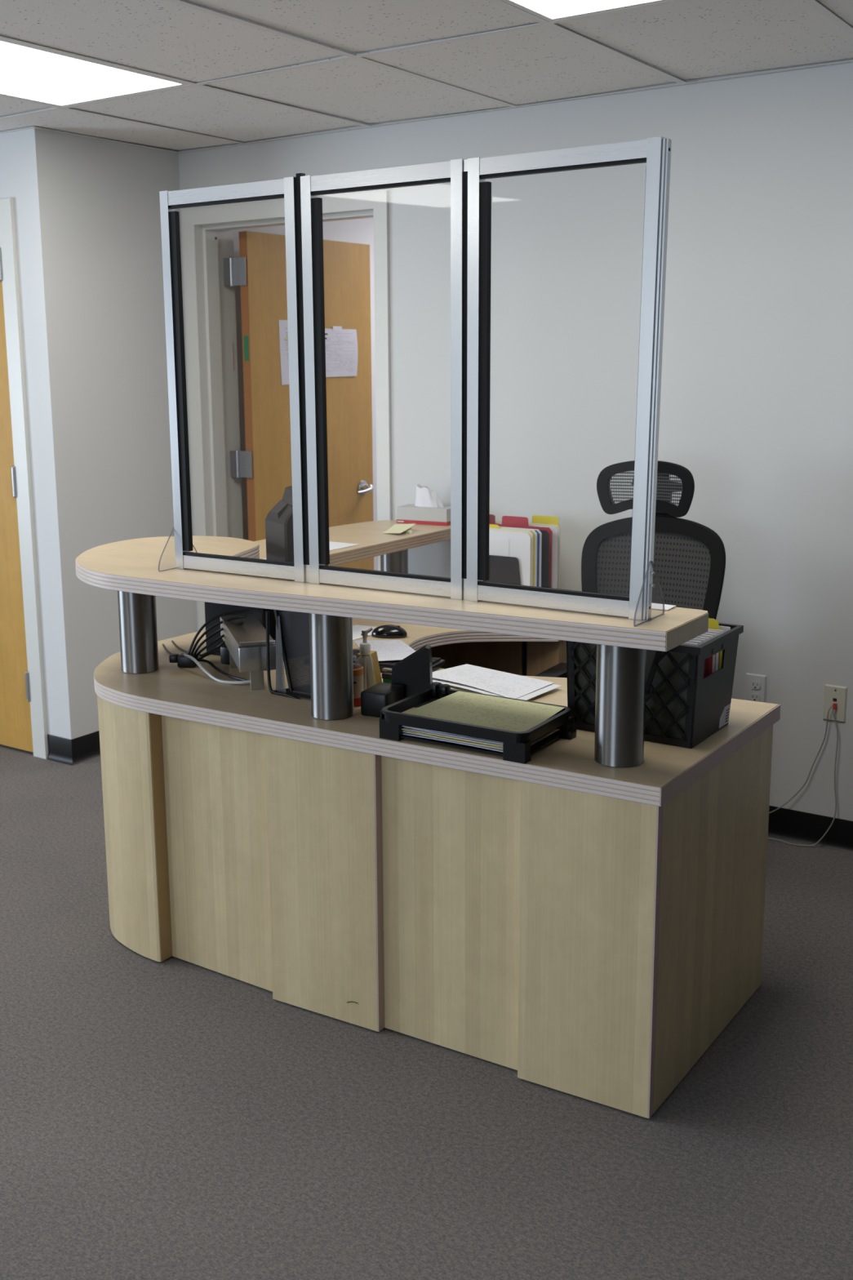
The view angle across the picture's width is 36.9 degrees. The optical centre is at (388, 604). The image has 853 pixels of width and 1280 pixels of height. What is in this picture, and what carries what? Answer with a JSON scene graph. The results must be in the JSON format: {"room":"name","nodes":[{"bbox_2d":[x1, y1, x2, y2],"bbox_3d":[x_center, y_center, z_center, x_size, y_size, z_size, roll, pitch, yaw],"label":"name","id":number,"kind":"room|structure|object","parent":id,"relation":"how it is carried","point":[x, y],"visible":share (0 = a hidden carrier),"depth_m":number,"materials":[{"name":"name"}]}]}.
{"room":"office reception area","nodes":[
{"label":"office reception area","id":0,"kind":"room"},
{"bbox_2d":[0,128,197,739],"bbox_3d":[-2.121,-0.883,5.872,2.564,2.719,0.748,7,13,34],"label":"wall","id":1,"kind":"structure","parent":0,"point":[88,237],"depth_m":5.03,"materials":[{"name":"paint"}]},
{"bbox_2d":[0,198,48,759],"bbox_3d":[-1.799,-0.507,5.322,1.063,2.181,0.157,7,13,34],"label":"door","id":2,"kind":"structure","parent":1,"relation":"in","point":[23,718],"depth_m":5.06,"materials":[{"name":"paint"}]},
{"bbox_2d":[46,730,100,765],"bbox_3d":[-1.106,0.523,5.430,0.154,0.102,0.763,7,13,34],"label":"baseboard","id":3,"kind":"structure","parent":1,"relation":"attached to","point":[82,748],"depth_m":5.14,"materials":[{"name":"plastic"}]},
{"bbox_2d":[232,217,377,570],"bbox_3d":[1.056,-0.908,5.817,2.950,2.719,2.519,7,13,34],"label":"door frame","id":4,"kind":"structure","parent":0,"point":[361,231],"depth_m":6.24,"materials":[{"name":"paint"}]},
{"bbox_2d":[0,744,852,1279],"bbox_3d":[1.415,1.303,1.775,13.600,0.100,9.450,7,13,34],"label":"floor","id":5,"kind":"structure","parent":0,"point":[171,1118],"depth_m":2.67,"materials":[{"name":"carpet"}]},
{"bbox_2d":[75,520,780,1118],"bbox_3d":[0.237,0.341,3.766,1.924,1.061,1.914,7,13,34],"label":"reception desk","id":6,"kind":"object","parent":5,"relation":"on","point":[584,918],"visible":0.78,"depth_m":2.96,"materials":[{"name":"brown wood"}]},
{"bbox_2d":[162,644,172,654],"bbox_3d":[-0.628,0.144,3.732,0.020,0.006,0.258,-6,12,-26],"label":"cable","id":7,"kind":"object","parent":6,"relation":"on","point":[163,645],"visible":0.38,"depth_m":3.77,"materials":[{"name":"plastic"}]},
{"bbox_2d":[168,653,197,667],"bbox_3d":[-0.575,0.157,3.583,0.076,0.034,0.040,1,11,6],"label":"plug","id":8,"kind":"object","parent":6,"relation":"on","point":[182,661],"visible":0.97,"depth_m":3.56,"materials":[{"name":"black plastic"}]},
{"bbox_2d":[196,634,223,656],"bbox_3d":[-0.468,0.104,3.538,0.171,0.100,0.024,7,13,34],"label":"cable","id":9,"kind":"object","parent":8,"relation":"attached to","point":[221,636],"visible":0.77,"depth_m":3.56,"materials":[{"name":"plastic"}]},
{"bbox_2d":[187,608,248,654],"bbox_3d":[-0.472,0.077,3.548,0.196,0.147,0.023,3,12,19],"label":"cable","id":10,"kind":"object","parent":8,"relation":"attached to","point":[242,610],"visible":0.99,"depth_m":3.56,"materials":[{"name":"plastic"}]},
{"bbox_2d":[190,615,246,653],"bbox_3d":[-0.470,0.086,3.545,0.186,0.131,0.022,4,12,24],"label":"cable","id":11,"kind":"object","parent":8,"relation":"attached to","point":[207,630],"visible":0.98,"depth_m":3.56,"materials":[{"name":"plastic"}]},
{"bbox_2d":[193,622,244,654],"bbox_3d":[-0.469,0.095,3.542,0.178,0.115,0.022,6,13,29],"label":"cable","id":12,"kind":"object","parent":8,"relation":"attached to","point":[239,623],"visible":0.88,"depth_m":3.56,"materials":[{"name":"plastic"}]},
{"bbox_2d":[171,640,200,657],"bbox_3d":[-0.593,0.137,3.757,0.018,0.008,0.310,-6,12,-27],"label":"cable","id":13,"kind":"object","parent":6,"relation":"on","point":[172,642],"visible":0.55,"depth_m":3.79,"materials":[{"name":"plastic"}]},
{"bbox_2d":[197,650,220,658],"bbox_3d":[-0.463,0.124,3.587,0.194,0.095,0.039,6,13,31],"label":"cable","id":14,"kind":"object","parent":6,"relation":"on","point":[214,651],"visible":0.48,"depth_m":3.62,"materials":[{"name":"plastic"}]},
{"bbox_2d":[199,640,224,656],"bbox_3d":[-0.466,0.114,3.535,0.165,0.085,0.026,8,14,39],"label":"cable","id":15,"kind":"object","parent":6,"relation":"on","point":[223,642],"visible":0.79,"depth_m":3.56,"materials":[{"name":"plastic"}]},
{"bbox_2d":[183,653,249,684],"bbox_3d":[-0.475,0.179,3.454,0.041,0.041,0.306,-11,15,-43],"label":"cable","id":16,"kind":"object","parent":6,"relation":"on","point":[192,658],"visible":0.97,"depth_m":3.42,"materials":[{"name":"grey plastic"}]},
{"bbox_2d":[196,658,247,680],"bbox_3d":[-0.455,0.179,3.492,0.018,0.026,0.290,-10,14,-40],"label":"cable","id":17,"kind":"object","parent":6,"relation":"on","point":[210,663],"visible":0.7,"depth_m":3.49,"materials":[{"name":"plastic"}]},
{"bbox_2d":[220,644,229,664],"bbox_3d":[-0.445,0.143,3.607,0.050,0.051,0.040,7,13,34],"label":"power adapter","id":18,"kind":"object","parent":6,"relation":"on","point":[224,653],"visible":0.43,"depth_m":3.59,"materials":[{"name":"black plastic"}]},
{"bbox_2d":[204,601,279,655],"bbox_3d":[-0.420,0.042,3.726,0.222,0.204,0.143,7,13,34],"label":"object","id":19,"kind":"object","parent":6,"relation":"on","point":[212,610],"visible":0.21,"depth_m":3.68,"materials":[{"name":"black plastic"}]},
{"bbox_2d":[219,613,277,689],"bbox_3d":[-0.381,0.126,3.457,0.100,0.140,0.312,-4,11,-16],"label":"monitor stand","id":20,"kind":"object","parent":6,"relation":"on","point":[246,643],"visible":0.8,"depth_m":3.33,"materials":[{"name":"silver metal"}]},
{"bbox_2d":[266,609,311,699],"bbox_3d":[-0.176,0.130,3.247,0.251,0.241,0.131,7,13,34],"label":"file organizer","id":21,"kind":"object","parent":6,"relation":"on","point":[303,691],"visible":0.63,"depth_m":3.27,"materials":[{"name":"black plastic"}]},
{"bbox_2d":[265,485,328,657],"bbox_3d":[-0.272,-0.102,3.721,0.140,0.486,0.175,-7,12,-28],"label":"monitor","id":22,"kind":"object","parent":6,"relation":"on","point":[279,538],"visible":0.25,"depth_m":3.66,"materials":[{"name":"plastic"}]},
{"bbox_2d":[328,541,358,551],"bbox_3d":[-0.230,-0.185,4.162,0.157,0.001,0.256,7,13,34],"label":"paper sheet","id":23,"kind":"object","parent":6,"relation":"on","point":[333,545],"visible":0.3,"depth_m":4.21,"materials":[{"name":"white paper"}]},
{"bbox_2d":[253,520,450,559],"bbox_3d":[-0.180,-0.206,4.380,0.407,0.040,1.128,7,13,34],"label":"countertop","id":24,"kind":"structure","parent":6,"relation":"on","point":[366,534],"depth_m":4.47,"materials":[{"name":"brown wood"}]},
{"bbox_2d":[353,663,363,706],"bbox_3d":[-0.091,0.188,3.163,0.058,0.122,0.058,7,13,34],"label":"bottle","id":25,"kind":"object","parent":6,"relation":"on","point":[357,668],"visible":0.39,"depth_m":3.14,"materials":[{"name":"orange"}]},
{"bbox_2d":[352,625,376,639],"bbox_3d":[-0.133,0.094,3.973,0.136,0.001,0.319,8,14,37],"label":"paper sheet","id":26,"kind":"object","parent":6,"relation":"on","point":[357,629],"visible":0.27,"depth_m":4.03,"materials":[{"name":"white paper"}]},
{"bbox_2d":[356,626,373,689],"bbox_3d":[-0.059,0.145,3.224,0.043,0.182,0.043,7,13,34],"label":"pump bottle","id":27,"kind":"object","parent":6,"relation":"on","point":[365,646],"visible":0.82,"depth_m":3.21,"materials":[{"name":"grey plastic"}]},
{"bbox_2d":[357,650,382,690],"bbox_3d":[-0.044,0.173,3.298,0.056,0.100,0.053,4,12,23],"label":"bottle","id":28,"kind":"object","parent":6,"relation":"on","point":[373,672],"visible":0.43,"depth_m":3.28,"materials":[{"name":"yellow plastic"}]},
{"bbox_2d":[303,649,444,672],"bbox_3d":[-0.039,0.159,3.577,0.370,0.022,0.150,5,12,25],"label":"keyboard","id":29,"kind":"object","parent":6,"relation":"on","point":[437,663],"visible":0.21,"depth_m":3.52,"materials":[{"name":"black plastic"}]},
{"bbox_2d":[353,640,415,661],"bbox_3d":[-0.002,0.128,3.642,0.144,0.006,0.298,-3,11,-13],"label":"paper form","id":30,"kind":"object","parent":29,"relation":"on","point":[386,650],"visible":0.73,"depth_m":3.64,"materials":[{"name":"white paper"}]},
{"bbox_2d":[360,682,404,717],"bbox_3d":[-0.014,0.232,3.098,0.070,0.060,0.105,5,12,26],"label":"tape dispenser","id":31,"kind":"object","parent":6,"relation":"on","point":[380,695],"visible":0.76,"depth_m":3.06,"materials":[{"name":"black plastic"}]},
{"bbox_2d":[382,671,391,683],"bbox_3d":[0.026,0.201,3.281,0.074,0.049,0.044,7,13,34],"label":"box","id":32,"kind":"object","parent":6,"relation":"on","point":[386,676],"visible":0.25,"depth_m":3.27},
{"bbox_2d":[382,667,391,672],"bbox_3d":[0.019,0.172,3.284,0.080,0.008,0.015,7,13,34],"label":"clip","id":33,"kind":"object","parent":32,"relation":"on","point":[386,669],"visible":0.44,"depth_m":3.29,"materials":[{"name":"silver metal"}]},
{"bbox_2d":[371,624,407,638],"bbox_3d":[0.002,0.081,3.941,0.111,0.036,0.063,2,11,15],"label":"computer mouse","id":34,"kind":"object","parent":6,"relation":"on","point":[387,631],"visible":1,"depth_m":3.92,"materials":[{"name":"black plastic"}]},
{"bbox_2d":[75,535,707,631],"bbox_3d":[-0.090,-0.059,3.158,1.842,0.039,0.658,7,13,34],"label":"countertop","id":35,"kind":"structure","parent":6,"relation":"on","point":[145,558],"depth_m":2.99,"materials":[{"name":"brown wood"}]},
{"bbox_2d":[382,523,416,533],"bbox_3d":[0.046,-0.268,4.512,0.105,0.024,0.186,3,12,19],"label":"sticky note pad","id":36,"kind":"object","parent":6,"relation":"on","point":[396,528],"visible":1,"depth_m":4.51,"materials":[{"name":"yellow paper"}]},
{"bbox_2d":[391,644,432,707],"bbox_3d":[0.057,0.175,3.146,0.103,0.152,0.036,1,11,10],"label":"card holder","id":37,"kind":"object","parent":6,"relation":"on","point":[414,672],"visible":0.54,"depth_m":3.13,"materials":[{"name":"black plastic"}]},
{"bbox_2d":[159,136,671,620],"bbox_3d":[-0.007,-0.485,2.814,1.289,0.925,0.155,7,13,34],"label":"frame","id":38,"kind":"object","parent":6,"relation":"on","point":[470,195],"visible":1,"depth_m":2.73,"materials":[{"name":"metal"}]},
{"bbox_2d":[396,484,450,525],"bbox_3d":[0.144,-0.374,4.741,0.209,0.143,0.099,5,12,28],"label":"tissue box","id":39,"kind":"object","parent":6,"relation":"on","point":[428,508],"visible":0.97,"depth_m":4.72,"materials":[{"name":"white cardboard"}]},
{"bbox_2d":[379,681,576,764],"bbox_3d":[0.199,0.262,2.885,0.379,0.078,0.258,7,13,34],"label":"tray","id":40,"kind":"object","parent":6,"relation":"on","point":[517,747],"visible":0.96,"depth_m":2.82,"materials":[{"name":"black plastic"}]},
{"bbox_2d":[402,732,555,751],"bbox_3d":[0.193,0.287,2.888,0.321,0.003,0.204,7,13,34],"label":"paper sheet","id":41,"kind":"object","parent":40,"relation":"in","point":[405,733],"visible":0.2,"depth_m":2.81,"materials":[{"name":"white paper"}]},
{"bbox_2d":[402,730,537,749],"bbox_3d":[0.197,0.283,2.886,0.316,0.003,0.196,6,13,32],"label":"paper sheet","id":42,"kind":"object","parent":41,"relation":"on","point":[403,731],"visible":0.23,"depth_m":2.83,"materials":[{"name":"paper"}]},
{"bbox_2d":[408,728,559,749],"bbox_3d":[0.199,0.282,2.882,0.317,0.003,0.198,7,13,34],"label":"paper sheet","id":43,"kind":"object","parent":42,"relation":"on","point":[555,729],"visible":0.21,"depth_m":2.80,"materials":[{"name":"white paper"}]},
{"bbox_2d":[402,729,502,747],"bbox_3d":[0.194,0.279,2.888,0.323,0.003,0.207,7,13,34],"label":"paper sheet","id":44,"kind":"object","parent":43,"relation":"on","point":[402,730],"visible":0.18,"depth_m":2.82,"materials":[{"name":"white paper"}]},
{"bbox_2d":[401,727,532,746],"bbox_3d":[0.196,0.277,2.883,0.316,0.003,0.196,6,13,31],"label":"paper sheet","id":45,"kind":"object","parent":44,"relation":"on","point":[404,728],"visible":0.18,"depth_m":2.81,"materials":[{"name":"white paper"}]},
{"bbox_2d":[404,726,502,744],"bbox_3d":[0.200,0.273,2.882,0.318,0.003,0.199,7,13,34],"label":"paper sheet","id":46,"kind":"object","parent":45,"relation":"on","point":[442,733],"visible":0.12,"depth_m":2.80,"materials":[{"name":"paper"}]},
{"bbox_2d":[401,725,502,742],"bbox_3d":[0.192,0.268,2.884,0.316,0.003,0.196,6,13,32],"label":"paper sheet","id":47,"kind":"object","parent":46,"relation":"on","point":[402,726],"visible":0.09,"depth_m":2.84,"materials":[{"name":"white paper"}]},
{"bbox_3d":[0.197,0.265,2.883,0.317,0.003,0.198,7,13,34],"label":"paper sheet","id":48,"kind":"object","parent":47,"relation":"on","visible":0},
{"bbox_2d":[404,690,564,732],"bbox_3d":[0.208,0.243,2.881,0.312,0.016,0.220,7,13,34],"label":"paper form","id":49,"kind":"object","parent":48,"relation":"on","point":[483,710],"visible":0.89,"depth_m":2.88,"materials":[{"name":"yellow paper"}]},
{"bbox_2d":[432,678,561,700],"bbox_3d":[0.276,0.206,3.318,0.203,0.008,0.327,-11,15,-42],"label":"paper sheet","id":50,"kind":"object","parent":6,"relation":"on","point":[552,686],"visible":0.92,"depth_m":3.25,"materials":[{"name":"white paper"}]},
{"bbox_2d":[432,663,554,698],"bbox_3d":[0.262,0.197,3.343,0.187,0.011,0.330,-11,15,-43],"label":"paper sheet","id":51,"kind":"object","parent":50,"relation":"on","point":[504,684],"visible":0.96,"depth_m":3.33,"materials":[{"name":"white paper"}]},
{"bbox_2d":[483,555,550,587],"bbox_3d":[0.449,-0.113,4.398,0.235,0.233,0.215,7,13,34],"label":"file sorter","id":52,"kind":"object","parent":6,"relation":"on","point":[502,569],"visible":0.31,"depth_m":4.31,"materials":[{"name":"plastic"}]},
{"bbox_2d":[489,514,495,523],"bbox_3d":[0.401,-0.162,4.462,0.305,0.299,0.004,7,13,34],"label":"folder","id":53,"kind":"object","parent":52,"relation":"in","point":[492,517],"visible":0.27,"depth_m":4.46,"materials":[{"name":"red paper"}]},
{"bbox_2d":[488,530,530,586],"bbox_3d":[0.356,-0.120,4.340,0.285,0.263,0.004,7,13,34],"label":"folder","id":54,"kind":"object","parent":52,"relation":"in","point":[519,543],"visible":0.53,"depth_m":4.27,"materials":[{"name":"white paper"}]},
{"bbox_2d":[488,537,509,556],"bbox_3d":[0.321,-0.166,4.352,0.205,0.123,0.001,7,13,34],"label":"paper sheet","id":55,"kind":"object","parent":54,"relation":"attached to","point":[498,547],"visible":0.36,"depth_m":4.31,"materials":[{"name":"white paper"}]},
{"bbox_2d":[488,527,533,586],"bbox_3d":[0.363,-0.124,4.342,0.285,0.271,0.004,7,13,34],"label":"folder","id":56,"kind":"object","parent":52,"relation":"in","point":[529,532],"visible":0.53,"depth_m":4.26,"materials":[{"name":"beige paper"}]},
{"bbox_2d":[488,524,534,586],"bbox_3d":[0.370,-0.130,4.343,0.283,0.282,0.004,7,13,34],"label":"folder","id":57,"kind":"object","parent":52,"relation":"in","point":[491,526],"visible":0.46,"depth_m":4.26,"materials":[{"name":"yellow paper"}]},
{"bbox_2d":[499,527,537,586],"bbox_3d":[0.377,-0.127,4.349,0.288,0.273,0.004,7,13,34],"label":"folder","id":58,"kind":"object","parent":52,"relation":"in","point":[533,531],"visible":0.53,"depth_m":4.26,"materials":[{"name":"white paper"}]},
{"bbox_2d":[499,526,542,586],"bbox_3d":[0.389,-0.129,4.360,0.296,0.273,0.004,7,13,34],"label":"folder","id":59,"kind":"object","parent":52,"relation":"in","point":[537,530],"visible":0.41,"depth_m":4.27,"materials":[{"name":"white paper"}]},
{"bbox_2d":[489,515,552,587],"bbox_3d":[0.423,-0.157,4.438,0.320,0.299,0.004,7,13,34],"label":"folder","id":60,"kind":"object","parent":52,"relation":"in","point":[507,521],"visible":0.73,"depth_m":4.38,"materials":[{"name":"red paper"}]},
{"bbox_2d":[495,522,558,588],"bbox_3d":[0.440,-0.145,4.453,0.332,0.269,0.004,7,13,34],"label":"folder","id":61,"kind":"object","parent":52,"relation":"in","point":[555,532],"visible":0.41,"depth_m":4.36,"materials":[{"name":"white paper"}]},
{"bbox_2d":[495,515,560,588],"bbox_3d":[0.454,-0.166,4.476,0.325,0.301,0.004,7,13,34],"label":"folder","id":62,"kind":"object","parent":52,"relation":"in","point":[537,520],"visible":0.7,"depth_m":4.39,"materials":[{"name":"beige paper"}]},
{"bbox_2d":[534,529,539,586],"bbox_3d":[0.383,-0.127,4.355,0.292,0.271,0.004,7,13,34],"label":"folder","id":63,"kind":"object","parent":52,"relation":"in","point":[536,531],"visible":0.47,"depth_m":4.26,"materials":[{"name":"paper"}]},
{"bbox_2d":[539,529,549,587],"bbox_3d":[0.417,-0.130,4.382,0.298,0.267,0.004,7,13,34],"label":"folder","id":64,"kind":"object","parent":52,"relation":"in","point":[545,535],"visible":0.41,"depth_m":4.30,"materials":[{"name":"paper"}]},
{"bbox_2d":[566,622,743,748],"bbox_3d":[0.608,0.168,2.945,0.330,0.230,0.272,7,13,34],"label":"crate","id":65,"kind":"object","parent":6,"relation":"on","point":[707,708],"visible":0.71,"depth_m":2.83,"materials":[{"name":"plastic"}]},
{"bbox_2d":[575,642,697,738],"bbox_3d":[0.546,0.181,2.862,0.324,0.227,0.010,7,13,34],"label":"crate lattice side","id":66,"kind":"object","parent":65,"relation":"in","point":[665,664],"visible":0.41,"depth_m":2.83,"materials":[{"name":"black plastic"}]},
{"bbox_2d":[686,640,701,645],"bbox_3d":[0.559,0.177,2.880,0.324,0.227,0.010,7,13,34],"label":"folder","id":67,"kind":"object","parent":65,"relation":"in","point":[690,641],"visible":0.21,"depth_m":2.78,"materials":[{"name":"white paper"}]},
{"bbox_2d":[691,638,705,644],"bbox_3d":[0.572,0.173,2.898,0.324,0.227,0.010,7,13,34],"label":"folder","id":68,"kind":"object","parent":65,"relation":"in","point":[703,641],"visible":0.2,"depth_m":2.79,"materials":[{"name":"white paper"}]},
{"bbox_2d":[694,636,709,677],"bbox_3d":[0.585,0.170,2.916,0.324,0.227,0.010,7,13,34],"label":"folder","id":69,"kind":"object","parent":65,"relation":"in","point":[706,639],"visible":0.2,"depth_m":2.82,"materials":[{"name":"white paper"}]},
{"bbox_2d":[697,634,712,677],"bbox_3d":[0.597,0.166,2.934,0.324,0.227,0.010,7,13,34],"label":"folder","id":70,"kind":"object","parent":65,"relation":"in","point":[707,660],"visible":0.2,"depth_m":2.85,"materials":[{"name":"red paper"}]},
{"bbox_2d":[702,632,716,675],"bbox_3d":[0.610,0.159,2.951,0.324,0.234,0.012,7,13,34],"label":"folder","id":71,"kind":"object","parent":65,"relation":"in","point":[710,663],"visible":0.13,"depth_m":2.87,"materials":[{"name":"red paper"}]},
{"bbox_2d":[706,631,719,673],"bbox_3d":[0.623,0.159,2.971,0.324,0.227,0.010,7,13,34],"label":"folder","id":72,"kind":"object","parent":65,"relation":"in","point":[717,633],"visible":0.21,"depth_m":2.88,"materials":[{"name":"white paper"}]},
{"bbox_2d":[708,628,724,671],"bbox_3d":[0.636,0.155,2.989,0.324,0.227,0.010,7,13,34],"label":"folder","id":73,"kind":"object","parent":65,"relation":"in","point":[717,657],"visible":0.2,"depth_m":2.90,"materials":[{"name":"white paper"}]},
{"bbox_2d":[708,617,733,669],"bbox_3d":[0.649,0.142,3.007,0.324,0.246,0.006,7,13,34],"label":"folder","id":74,"kind":"object","parent":65,"relation":"in","point":[713,624],"visible":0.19,"depth_m":2.92,"materials":[{"name":"yellow paper"}]},
{"bbox_2d":[719,626,730,632],"bbox_3d":[0.661,0.148,3.025,0.324,0.227,0.010,7,13,34],"label":"folder","id":75,"kind":"object","parent":65,"relation":"in","point":[725,628],"visible":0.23,"depth_m":2.92,"materials":[{"name":"white paper"}]},
{"bbox_2d":[651,603,675,610],"bbox_3d":[0.485,-0.004,2.724,0.249,0.004,0.053,7,13,34],"label":"paper pad","id":76,"kind":"object","parent":6,"relation":"on","point":[654,606],"visible":0.24,"depth_m":2.67,"materials":[{"name":"white paper"}]},
{"bbox_3d":[0.195,0.227,3.254,0.275,0.006,0.200,7,13,34],"label":"manila folder","id":77,"kind":"object","parent":6,"relation":"on","visible":0},
{"bbox_2d":[450,686,479,693],"bbox_3d":[0.143,0.225,3.253,0.215,0.002,0.122,3,12,19],"label":"paper sheet","id":78,"kind":"object","parent":77,"relation":"on","point":[451,687],"visible":0.05,"depth_m":3.28,"materials":[{"name":"white paper"}]},
{"bbox_2d":[535,460,725,677],"bbox_3d":[0.699,0.229,3.787,0.640,1.261,0.667,7,13,34],"label":"office chair","id":79,"kind":"object","parent":5,"relation":"on","point":[689,565],"visible":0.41,"depth_m":3.92,"materials":[{"name":"plastic"}]},
{"bbox_2d":[0,0,852,153],"bbox_3d":[0.657,-1.059,0.243,13.600,0.303,6.881,7,13,34],"label":"ceiling","id":80,"kind":"structure","parent":0,"point":[255,71],"depth_m":3.61,"materials":[{"name":"tile"}]},
{"bbox_2d":[0,39,189,106],"bbox_3d":[-1.194,-1.576,3.631,0.606,0.071,1.215,7,13,34],"label":"ceiling light","id":81,"kind":"object","parent":80,"relation":"attached to","point":[27,73],"visible":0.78,"depth_m":3.88,"materials":[{"name":"paint"}]},
{"bbox_2d":[501,0,671,22],"bbox_3d":[0.311,-1.395,2.607,0.606,0.071,1.215,7,13,34],"label":"ceiling light","id":82,"kind":"object","parent":80,"relation":"attached to","point":[549,11],"visible":1,"depth_m":3.13,"materials":[{"name":"paint"}]},
{"bbox_2d":[514,0,648,17],"bbox_3d":[0.311,-1.366,2.613,0.550,0.004,1.159,7,13,34],"label":"diffuser","id":83,"kind":"object","parent":82,"relation":"attached to","point":[540,8],"depth_m":3.13,"materials":[{"name":"white plastic"}]},
{"bbox_2d":[177,62,852,821],"bbox_3d":[3.634,-0.294,2.483,11.056,2.719,0.130,7,13,34],"label":"wall","id":84,"kind":"structure","parent":0,"point":[757,393],"depth_m":4.19,"materials":[{"name":"paint"}]},
{"bbox_2d":[182,190,391,630],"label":"door","id":85,"kind":"structure","parent":84,"relation":"in","point":[212,271],"depth_m":5.50,"materials":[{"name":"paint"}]},
{"bbox_2d":[278,320,288,385],"bbox_3d":[-0.412,-1.121,5.677,0.003,0.298,0.225,7,13,34],"label":"notice sheet","id":86,"kind":"object","parent":85,"relation":"attached to","point":[283,329],"visible":0.27,"depth_m":5.61,"materials":[{"name":"white paper"}]},
{"bbox_2d":[324,325,357,377],"bbox_3d":[-0.230,-1.172,5.925,0.008,0.230,0.280,7,13,35],"label":"notice sheet","id":87,"kind":"object","parent":85,"relation":"attached to","point":[340,344],"visible":0.78,"depth_m":5.94,"materials":[{"name":"white paper"}]},
{"bbox_2d":[745,672,767,702],"bbox_3d":[1.211,0.288,4.220,0.070,0.116,0.009,7,13,34],"label":"power outlet","id":88,"kind":"object","parent":84,"relation":"attached to","point":[755,684],"visible":0.94,"depth_m":4.21,"materials":[{"name":"white plastic"}]},
{"bbox_2d":[750,693,759,701],"bbox_3d":[1.211,0.308,4.221,0.034,0.027,0.003,7,13,34],"label":"socket","id":89,"kind":"object","parent":88,"relation":"attached to","point":[753,696],"depth_m":4.22,"materials":[{"name":"white plastic"}]},
{"bbox_2d":[750,680,760,689],"bbox_3d":[1.210,0.267,4.213,0.034,0.027,0.003,7,13,34],"label":"socket","id":90,"kind":"object","parent":88,"relation":"attached to","point":[754,685],"depth_m":4.21,"materials":[{"name":"white plastic"}]},
{"bbox_2d":[768,805,852,853],"bbox_3d":[4.045,1.055,2.374,9.790,0.102,0.016,7,13,34],"label":"baseboard","id":91,"kind":"structure","parent":84,"relation":"attached to","point":[802,827],"depth_m":4.19,"materials":[{"name":"plastic"}]},
{"bbox_2d":[822,684,847,722],"bbox_3d":[1.422,0.317,4.073,0.071,0.117,0.016,7,13,34],"label":"outlet","id":92,"kind":"object","parent":84,"relation":"attached to","point":[837,695],"visible":1,"depth_m":4.07,"materials":[{"name":"beige plastic"}]},
{"bbox_2d":[768,703,833,813],"bbox_3d":[1.270,0.537,4.197,0.343,0.477,0.018,6,13,29],"label":"cable","id":93,"kind":"object","parent":92,"relation":"hanging from","point":[801,788],"visible":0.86,"depth_m":4.14,"materials":[{"name":"grey plastic"}]},
{"bbox_2d":[768,709,838,846],"bbox_3d":[1.327,0.556,4.148,0.253,0.469,0.025,4,12,25],"label":"cable","id":94,"kind":"object","parent":92,"relation":"hanging from","point":[820,839],"visible":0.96,"depth_m":4.11,"materials":[{"name":"grey plastic"}]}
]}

